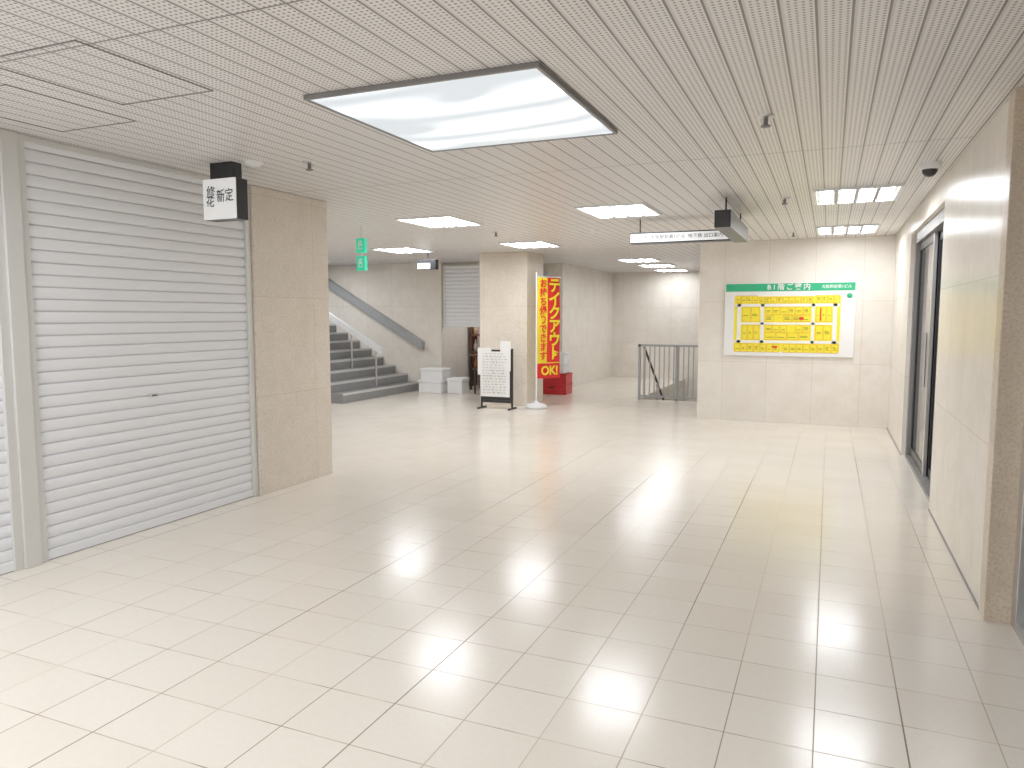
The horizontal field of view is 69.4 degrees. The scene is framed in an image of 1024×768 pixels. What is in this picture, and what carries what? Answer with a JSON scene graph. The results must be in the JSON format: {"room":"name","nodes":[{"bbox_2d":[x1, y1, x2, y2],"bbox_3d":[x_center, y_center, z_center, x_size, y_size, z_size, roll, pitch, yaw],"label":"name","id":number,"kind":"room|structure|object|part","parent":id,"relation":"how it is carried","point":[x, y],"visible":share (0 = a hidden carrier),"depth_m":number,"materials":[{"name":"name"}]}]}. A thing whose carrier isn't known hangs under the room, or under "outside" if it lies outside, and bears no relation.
{"room":"underground shopping arcade","nodes":[
{"label":"underground shopping arcade","id":0,"kind":"room"},
{"bbox_2d":[249,185,332,494],"bbox_3d":[-2.310,-0.393,6.708,0.870,2.555,0.973,2,6,23],"label":"pillar","id":1,"kind":"structure","parent":0,"point":[288,232],"depth_m":6.47,"materials":[{"name":"stone"}]},
{"bbox_2d":[328,263,434,381],"bbox_3d":[-3.771,-1.238,15.902,4.920,2.555,0.240,2,6,23],"label":"wall","id":2,"kind":"structure","parent":0,"point":[404,293],"depth_m":15.19,"materials":[{"name":"paint"}]},
{"bbox_2d":[328,278,424,349],"bbox_3d":[-2.914,-1.503,15.299,2.450,1.554,0.135,2,6,23],"label":"handrail","id":3,"kind":"object","parent":2,"relation":"attached to","point":[389,323],"visible":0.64,"depth_m":15.19,"materials":[{"name":"grey metal"}]},
{"bbox_2d":[434,262,479,377],"bbox_3d":[-0.232,-1.204,15.532,1.880,2.555,2.340,2,6,23],"label":"wall","id":4,"kind":"structure","parent":0,"point":[451,344],"depth_m":15.01,"materials":[{"name":"stone"}]},
{"bbox_2d":[443,264,479,326],"bbox_3d":[-0.654,-1.722,14.483,1.550,1.220,0.065,2,6,23],"label":"roller shutter","id":5,"kind":"object","parent":4,"relation":"attached to","point":[461,283],"visible":0.53,"depth_m":14.61,"materials":[{"name":"white paint"}]},
{"bbox_3d":[-1.343,-1.749,14.776,0.050,1.220,0.065,2,6,23],"label":"guide rail","id":6,"kind":"part","parent":5,"relation":"part of","materials":[{"name":"silver metal"}]},
{"bbox_3d":[-0.653,-2.313,14.431,1.550,0.035,0.060,2,6,23],"label":"head trim","id":7,"kind":"part","parent":5,"relation":"part of","materials":[{"name":"silver metal"}]},
{"bbox_2d":[480,252,542,405],"bbox_3d":[-0.001,-0.952,12.791,0.870,2.555,0.760,2,6,23],"label":"pillar","id":8,"kind":"structure","parent":0,"point":[507,279],"depth_m":12.41,"materials":[{"name":"stone"}]},
{"bbox_2d":[0,376,1023,767],"bbox_3d":[-2.100,0.775,9.056,13.700,0.200,21.400,2,6,23],"label":"floor","id":9,"kind":"structure","parent":0,"point":[601,576],"depth_m":3.79,"materials":[{"name":"tile"}]},
{"bbox_2d":[0,128,42,568],"bbox_3d":[-2.913,-0.176,4.348,0.105,2.555,0.100,2,6,23],"label":"post","id":10,"kind":"object","parent":9,"relation":"on","point":[9,160],"visible":0.83,"depth_m":4.32,"materials":[{"name":"silver metal"}]},
{"bbox_2d":[0,187,23,574],"bbox_3d":[-4.093,0.077,1.601,0.065,2.553,5.900,2,6,23],"label":"roller shutter","id":11,"kind":"object","parent":10,"relation":"attached to","point":[11,544],"visible":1,"depth_m":4.30,"materials":[{"name":"white paint"}]},
{"bbox_2d":[17,133,258,562],"bbox_3d":[-2.525,-0.258,5.252,0.065,2.553,1.875,2,6,23],"label":"roller shutter","id":12,"kind":"object","parent":10,"relation":"attached to","point":[140,305],"visible":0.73,"depth_m":5.05,"materials":[{"name":"white paint"}]},
{"bbox_3d":[-2.884,-0.181,4.417,0.065,2.553,0.050,2,6,23],"label":"guide rail","id":13,"kind":"part","parent":12,"relation":"part of","materials":[{"name":"silver metal"}]},
{"bbox_3d":[-2.527,-1.512,5.138,0.060,0.035,1.875,2,6,23],"label":"head trim","id":14,"kind":"part","parent":12,"relation":"part of","materials":[{"name":"silver metal"}]},
{"bbox_3d":[-2.166,-0.335,6.088,0.065,2.553,0.050,2,6,23],"label":"guide rail","id":15,"kind":"part","parent":12,"relation":"part of","materials":[{"name":"silver metal"}]},
{"bbox_2d":[329,324,418,403],"bbox_3d":[-4.437,-1.083,14.643,4.474,2.478,2.605,2,6,23],"label":"staircase","id":16,"kind":"structure","parent":9,"relation":"on","point":[357,383],"depth_m":14.28,"materials":[{"name":"stone"}]},
{"bbox_2d":[329,312,381,385],"bbox_3d":[-3.309,-0.862,14.340,1.820,1.763,0.060,2,6,23],"label":"stair handrail","id":17,"kind":"object","parent":16,"relation":"on","point":[352,331],"visible":0.54,"depth_m":14.17,"materials":[{"name":"grey metal"}]},
{"bbox_3d":[-3.309,-1.169,14.312,1.820,1.148,0.060,2,6,23],"label":"rail","id":18,"kind":"part","parent":17,"relation":"part of","materials":[{"name":"white paint"}]},
{"bbox_2d":[418,380,446,393],"bbox_3d":[-1.532,0.040,14.588,0.524,0.250,0.384,2,6,23],"label":"styrofoam box","id":19,"kind":"object","parent":9,"relation":"on","point":[425,386],"visible":0.74,"depth_m":14.42,"materials":[{"name":"white plastic"}]},
{"bbox_3d":[-1.532,-0.059,14.579,0.524,0.050,0.384,2,6,23],"label":"lid","id":20,"kind":"part","parent":19,"relation":"part of","materials":[{"name":"white plastic"}]},
{"bbox_2d":[420,367,450,380],"bbox_3d":[-1.505,-0.200,14.576,0.504,0.230,0.364,2,6,23],"label":"styrofoam box","id":21,"kind":"object","parent":19,"relation":"on","point":[428,373],"visible":0.94,"depth_m":14.44,"materials":[{"name":"white plastic"}]},
{"bbox_3d":[-1.505,-0.291,14.568,0.504,0.046,0.364,2,6,23],"label":"lid","id":22,"kind":"part","parent":21,"relation":"part of","materials":[{"name":"white plastic"}]},
{"bbox_2d":[446,377,468,393],"bbox_3d":[-1.052,0.029,14.435,0.344,0.300,0.324,2,6,23],"label":"styrofoam box","id":23,"kind":"object","parent":9,"relation":"on","point":[455,385],"visible":1,"depth_m":14.31,"materials":[{"name":"white plastic"}]},
{"bbox_3d":[-1.052,-0.090,14.424,0.344,0.060,0.324,2,6,23],"label":"lid","id":24,"kind":"part","parent":23,"relation":"part of","materials":[{"name":"white plastic"}]},
{"bbox_2d":[468,353,479,389],"bbox_3d":[-0.384,-0.248,15.161,0.900,0.720,0.500,2,6,23],"label":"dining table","id":25,"kind":"object","parent":9,"relation":"on","point":[469,355],"visible":0.27,"depth_m":15.12,"materials":[{"name":"brown wood"}]},
{"bbox_2d":[470,327,479,385],"bbox_3d":[-0.240,-0.691,15.713,1.300,1.500,0.300,2,6,23],"label":"display shelf","id":26,"kind":"object","parent":9,"relation":"on","point":[473,330],"visible":0.09,"depth_m":15.88,"materials":[{"name":"brown wood"}]},
{"bbox_2d":[474,369,477,393],"bbox_3d":[-0.504,-0.245,14.420,0.360,0.850,0.350,2,6,23],"label":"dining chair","id":27,"kind":"object","parent":9,"relation":"on","point":[475,371],"visible":0.2,"depth_m":14.34,"materials":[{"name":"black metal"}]},
{"bbox_2d":[477,341,516,410],"bbox_3d":[-0.262,-0.146,11.972,0.610,1.100,0.300,2,6,23],"label":"menu board","id":28,"kind":"object","parent":9,"relation":"on","point":[495,367],"visible":1,"depth_m":11.93,"materials":[{"name":"white paper"}]},
{"bbox_2d":[525,272,560,408],"bbox_3d":[0.528,-0.709,12.089,0.680,2.200,0.360,-4,6,-35],"label":"banner flag","id":29,"kind":"object","parent":9,"relation":"on","point":[548,288],"visible":1,"depth_m":12.09,"materials":[{"name":"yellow fabric"}]},
{"bbox_2d":[543,383,572,394],"bbox_3d":[0.821,0.083,14.394,0.624,0.200,0.412,2,6,23],"label":"crate","id":30,"kind":"object","parent":9,"relation":"on","point":[556,389],"visible":0.66,"depth_m":14.19,"materials":[{"name":"red plastic"}]},
{"bbox_2d":[543,372,572,383],"bbox_3d":[0.821,-0.117,14.375,0.624,0.200,0.412,2,6,23],"label":"crate","id":31,"kind":"object","parent":30,"relation":"on","point":[566,378],"visible":0.6,"depth_m":14.18,"materials":[{"name":"red plastic"}]},
{"bbox_2d":[560,362,569,373],"bbox_3d":[0.860,-0.316,14.347,0.444,0.200,0.344,2,6,23],"label":"styrofoam box","id":32,"kind":"object","parent":31,"relation":"on","point":[564,367],"visible":0.44,"depth_m":14.15,"materials":[{"name":"white plastic"}]},
{"bbox_2d":[560,352,568,362],"bbox_3d":[0.873,-0.517,14.334,0.404,0.200,0.304,2,6,23],"label":"styrofoam box","id":33,"kind":"object","parent":32,"relation":"on","point":[564,356],"visible":0.46,"depth_m":14.17,"materials":[{"name":"white plastic"}]},
{"bbox_2d":[638,344,697,401],"bbox_3d":[2.889,-0.190,12.995,1.360,1.000,0.040,2,6,23],"label":"fence","id":34,"kind":"object","parent":9,"relation":"on","point":[675,360],"visible":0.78,"depth_m":13.04,"materials":[{"name":"grey metal"}]},
{"bbox_2d":[0,0,1023,272],"bbox_3d":[-2.100,-1.944,8.806,13.700,0.150,21.400,2,6,23],"label":"ceiling","id":35,"kind":"structure","parent":0,"point":[858,92],"depth_m":3.60,"materials":[{"name":"white paint"}]},
{"bbox_2d":[0,84,136,131],"bbox_3d":[-2.452,-1.409,3.818,0.600,0.003,0.700,2,6,23],"label":"ceiling hatch","id":36,"kind":"object","parent":35,"relation":"attached to","point":[3,84],"depth_m":3.94,"materials":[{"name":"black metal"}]},
{"bbox_2d":[0,40,213,104],"bbox_3d":[-1.814,-1.359,3.276,0.600,0.003,0.700,2,6,23],"label":"ceiling hatch","id":37,"kind":"object","parent":35,"relation":"attached to","point":[71,40],"depth_m":3.23,"materials":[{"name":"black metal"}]},
{"bbox_2d":[203,161,247,221],"bbox_3d":[-2.000,-1.338,5.160,0.295,0.389,0.120,2,6,23],"label":"shop sign lightbox","id":38,"kind":"object","parent":35,"relation":"hanging from","point":[225,194],"visible":1,"depth_m":5.11,"materials":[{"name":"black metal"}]},
{"bbox_2d":[244,160,262,166],"bbox_3d":[-1.775,-1.512,5.091,0.124,0.030,0.124,2,6,23],"label":"smoke detector","id":39,"kind":"object","parent":35,"relation":"attached to","point":[251,163],"visible":1,"depth_m":5.05,"materials":[{"name":"white paint"}]},
{"bbox_2d":[302,160,315,170],"bbox_3d":[-1.394,-1.497,5.092,0.096,0.060,0.096,2,6,23],"label":"sprinkler","id":40,"kind":"object","parent":35,"relation":"attached to","point":[309,163],"visible":1,"depth_m":5.08,"materials":[{"name":"silver metal"}]},
{"bbox_2d":[356,227,366,270],"bbox_3d":[-1.793,-1.611,8.818,0.120,0.515,0.054,2,6,23],"label":"exit sign","id":41,"kind":"object","parent":35,"relation":"hanging from","point":[361,243],"visible":1,"depth_m":8.80,"materials":[{"name":"teal plastic"}]},
{"bbox_2d":[370,247,433,252],"bbox_3d":[-1.741,-2.133,11.802,0.680,0.022,0.820,2,6,23],"label":"ceiling light","id":42,"kind":"object","parent":35,"relation":"in","point":[388,249],"depth_m":11.72,"materials":[{"name":"white plastic"}]},
{"bbox_2d":[417,252,437,269],"bbox_3d":[-1.382,-2.027,12.146,0.340,0.295,0.106,2,6,23],"label":"hanging sign","id":43,"kind":"object","parent":35,"relation":"hanging from","point":[428,264],"visible":0.89,"depth_m":12.11,"materials":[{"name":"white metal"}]},
{"bbox_2d":[394,215,483,227],"bbox_3d":[-0.799,-1.806,8.249,0.680,0.022,0.820,2,6,23],"label":"ceiling light","id":44,"kind":"object","parent":35,"relation":"in","point":[438,221],"depth_m":8.18,"materials":[{"name":"white plastic"}]},
{"bbox_2d":[303,61,617,152],"bbox_3d":[-0.200,-1.404,3.883,1.210,0.024,1.250,2,6,23],"label":"frame","id":45,"kind":"object","parent":35,"relation":"attached to","point":[531,65],"visible":0.9,"depth_m":3.40,"materials":[{"name":"grey metal"}]},
{"bbox_2d":[311,68,611,150],"bbox_3d":[-0.200,-1.383,3.885,1.174,0.030,1.214,2,6,23],"label":"diffuser","id":46,"kind":"object","parent":45,"relation":"attached to","point":[524,105],"visible":1,"depth_m":3.69,"materials":[{"name":"white plastic"}]},
{"bbox_2d":[498,240,561,247],"bbox_3d":[0.271,-2.049,10.891,0.680,0.022,0.820,2,6,23],"label":"ceiling light","id":47,"kind":"object","parent":35,"relation":"attached to","point":[520,244],"depth_m":10.81,"materials":[{"name":"white plastic"}]},
{"bbox_2d":[574,202,661,218],"bbox_3d":[1.076,-1.728,7.396,0.680,0.022,0.820,2,6,23],"label":"ceiling light","id":48,"kind":"object","parent":35,"relation":"in","point":[638,209],"depth_m":7.33,"materials":[{"name":"white plastic"}]},
{"bbox_2d":[616,258,661,262],"bbox_3d":[2.396,-2.329,13.939,0.680,0.022,0.820,2,6,23],"label":"ceiling light","id":49,"kind":"object","parent":35,"relation":"attached to","point":[628,260],"depth_m":13.88,"materials":[{"name":"white plastic"}]},
{"bbox_2d":[637,263,677,267],"bbox_3d":[3.025,-2.464,15.404,0.680,0.022,0.820,2,6,23],"label":"ceiling light","id":50,"kind":"object","parent":35,"relation":"attached to","point":[665,264],"depth_m":15.31,"materials":[{"name":"white plastic"}]},
{"bbox_2d":[653,268,689,271],"bbox_3d":[3.657,-2.608,16.976,0.680,0.022,0.820,2,6,23],"label":"ceiling light","id":51,"kind":"object","parent":35,"relation":"attached to","point":[679,269],"depth_m":16.96,"materials":[{"name":"white plastic"}]},
{"bbox_2d":[630,197,747,244],"bbox_3d":[1.619,-1.589,7.318,1.230,0.285,1.460,2,6,23],"label":"direction sign","id":52,"kind":"object","parent":35,"relation":"hanging from","point":[728,226],"visible":1,"depth_m":7.79,"materials":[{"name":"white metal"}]},
{"bbox_2d":[757,114,774,127],"bbox_3d":[1.346,-1.390,3.925,0.096,0.060,0.096,2,6,23],"label":"sprinkler","id":53,"kind":"object","parent":35,"relation":"attached to","point":[765,117],"visible":1,"depth_m":3.91,"materials":[{"name":"silver metal"}]},
{"bbox_2d":[779,197,789,204],"bbox_3d":[2.451,-1.640,6.650,0.096,0.060,0.096,2,6,23],"label":"sprinkler","id":54,"kind":"object","parent":35,"relation":"attached to","point":[784,199],"visible":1,"depth_m":6.64,"materials":[{"name":"silver metal"}]},
{"bbox_2d":[816,224,879,234],"bbox_3d":[4.071,-1.876,9.001,0.680,0.022,0.820,2,6,23],"label":"ceiling light","id":55,"kind":"object","parent":35,"relation":"in","point":[863,228],"depth_m":8.94,"materials":[{"name":"white plastic"}]},
{"bbox_2d":[813,184,903,204],"bbox_3d":[2.988,-1.639,6.430,0.680,0.022,0.820,2,6,23],"label":"ceiling light","id":56,"kind":"object","parent":35,"relation":"in","point":[875,193],"depth_m":6.38,"materials":[{"name":"white plastic"}]},
{"bbox_2d":[918,161,941,176],"bbox_3d":[2.896,-1.483,5.130,0.144,0.095,0.144,2,6,23],"label":"security camera","id":57,"kind":"object","parent":35,"relation":"attached to","point":[929,168],"visible":1,"depth_m":5.09,"materials":[{"name":"white plastic"}]},
{"bbox_2d":[543,263,612,386],"bbox_3d":[1.495,-1.320,16.794,0.600,2.555,3.850,2,6,23],"label":"wall","id":58,"kind":"structure","parent":0,"point":[586,294],"depth_m":16.34,"materials":[{"name":"stone"}]},
{"bbox_2d":[543,271,547,277],"bbox_3d":[0.792,-1.525,14.958,0.330,1.500,0.030,2,6,23],"label":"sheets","id":59,"kind":"object","parent":58,"relation":"attached to","point":[545,273],"visible":0.09,"depth_m":14.93,"materials":[{"name":"white paper"}]},
{"bbox_2d":[643,347,664,399],"bbox_3d":[3.212,0.481,15.372,0.044,2.667,4.230,2,6,23],"label":"handrail","id":60,"kind":"object","parent":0,"point":[647,355],"depth_m":13.82,"materials":[{"name":"grey metal"}]},
{"bbox_2d":[612,271,699,401],"bbox_3d":[3.976,0.080,17.959,3.250,5.555,0.200,2,6,23],"label":"wall","id":61,"kind":"structure","parent":0,"point":[648,307],"depth_m":17.91,"materials":[{"name":"paint"}]},
{"bbox_2d":[659,387,684,400],"bbox_3d":[3.183,1.811,15.810,0.100,3.100,4.850,2,6,23],"label":"wall","id":62,"kind":"structure","parent":0,"point":[680,390],"depth_m":16.66,"materials":[{"name":"stone"}]},
{"bbox_2d":[697,235,895,427],"bbox_3d":[5.496,0.487,13.521,3.050,5.555,7.000,2,6,23],"label":"wall","id":63,"kind":"structure","parent":0,"point":[833,391],"depth_m":10.23,"materials":[{"name":"stone"}]},
{"bbox_2d":[724,282,856,357],"bbox_3d":[3.825,-0.892,10.267,1.693,1.018,0.041,2,6,23],"label":"sign","id":64,"kind":"object","parent":63,"relation":"attached to","point":[800,319],"visible":1,"depth_m":10.23,"materials":[{"name":"white paper"}]},
{"bbox_2d":[887,98,1008,604],"bbox_3d":[3.956,-0.385,6.621,0.540,2.555,6.700,2,6,23],"label":"wall","id":65,"kind":"structure","parent":0,"point":[971,193],"depth_m":4.57,"materials":[{"name":"stone"}]},
{"bbox_2d":[905,207,944,500],"bbox_3d":[3.822,-0.296,6.723,0.160,2.360,2.473,2,6,23],"label":"frame","id":66,"kind":"object","parent":65,"relation":"attached to","point":[936,224],"visible":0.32,"depth_m":7.72,"materials":[{"name":"grey metal"}]},
{"bbox_2d":[910,229,943,479],"bbox_3d":[3.814,-0.255,6.708,0.070,2.220,2.313,2,6,23],"label":"stile","id":67,"kind":"object","parent":65,"relation":"attached to","point":[930,239],"visible":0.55,"depth_m":6.80,"materials":[{"name":"black metal"}]},
{"bbox_2d":[912,243,932,462],"bbox_3d":[4.003,-0.314,7.246,0.047,2.100,1.070,2,6,23],"label":"glass pane","id":68,"kind":"object","parent":67,"relation":"attached to","point":[927,253],"depth_m":7.25,"materials":[{"name":"black"}]},
{"bbox_3d":[3.814,-0.227,6.838,0.024,0.500,0.024,2,6,23],"label":"handle","id":69,"kind":"part","parent":68,"relation":"part of","materials":[{"name":"silver metal"}]},
{"bbox_2d":[929,239,942,468],"bbox_3d":[3.610,-0.217,6.183,0.010,2.100,1.103,2,6,23],"label":"glass","id":70,"kind":"object","parent":67,"relation":"attached to","point":[942,239],"visible":0.14,"depth_m":6.61,"materials":[{"name":"black"}]},
{"bbox_2d":[922,232,938,475],"bbox_3d":[3.806,-0.258,6.741,0.030,2.220,0.060,2,6,23],"label":"stile","id":71,"kind":"object","parent":65,"relation":"attached to","point":[935,243],"visible":1,"depth_m":6.72,"materials":[{"name":"silver metal"}]},
{"bbox_2d":[887,428,978,609],"bbox_3d":[3.705,0.871,6.844,0.006,0.012,6.700,2,6,23],"label":"trim","id":72,"kind":"structure","parent":65,"relation":"attached to","point":[950,552],"depth_m":4.64,"materials":[{"name":"grey metal"}]},
{"bbox_2d":[979,87,1023,623],"bbox_3d":[2.609,-0.098,3.496,0.548,2.555,0.130,2,6,23],"label":"pilaster","id":73,"kind":"object","parent":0,"point":[1007,399],"depth_m":3.55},
{"bbox_3d":[2.228,0.121,2.178,0.200,2.360,12.120,2,6,23],"label":"wall","id":74,"kind":"structure","parent":0,"visible":0},
{"bbox_2d":[1011,423,1023,645],"bbox_3d":[1.044,0.321,0.164,0.085,2.330,7.268,2,6,23],"label":"frame","id":75,"kind":"object","parent":74,"relation":"attached to","point":[1017,613],"visible":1,"depth_m":3.51,"materials":[{"name":"silver metal"}]}
]}

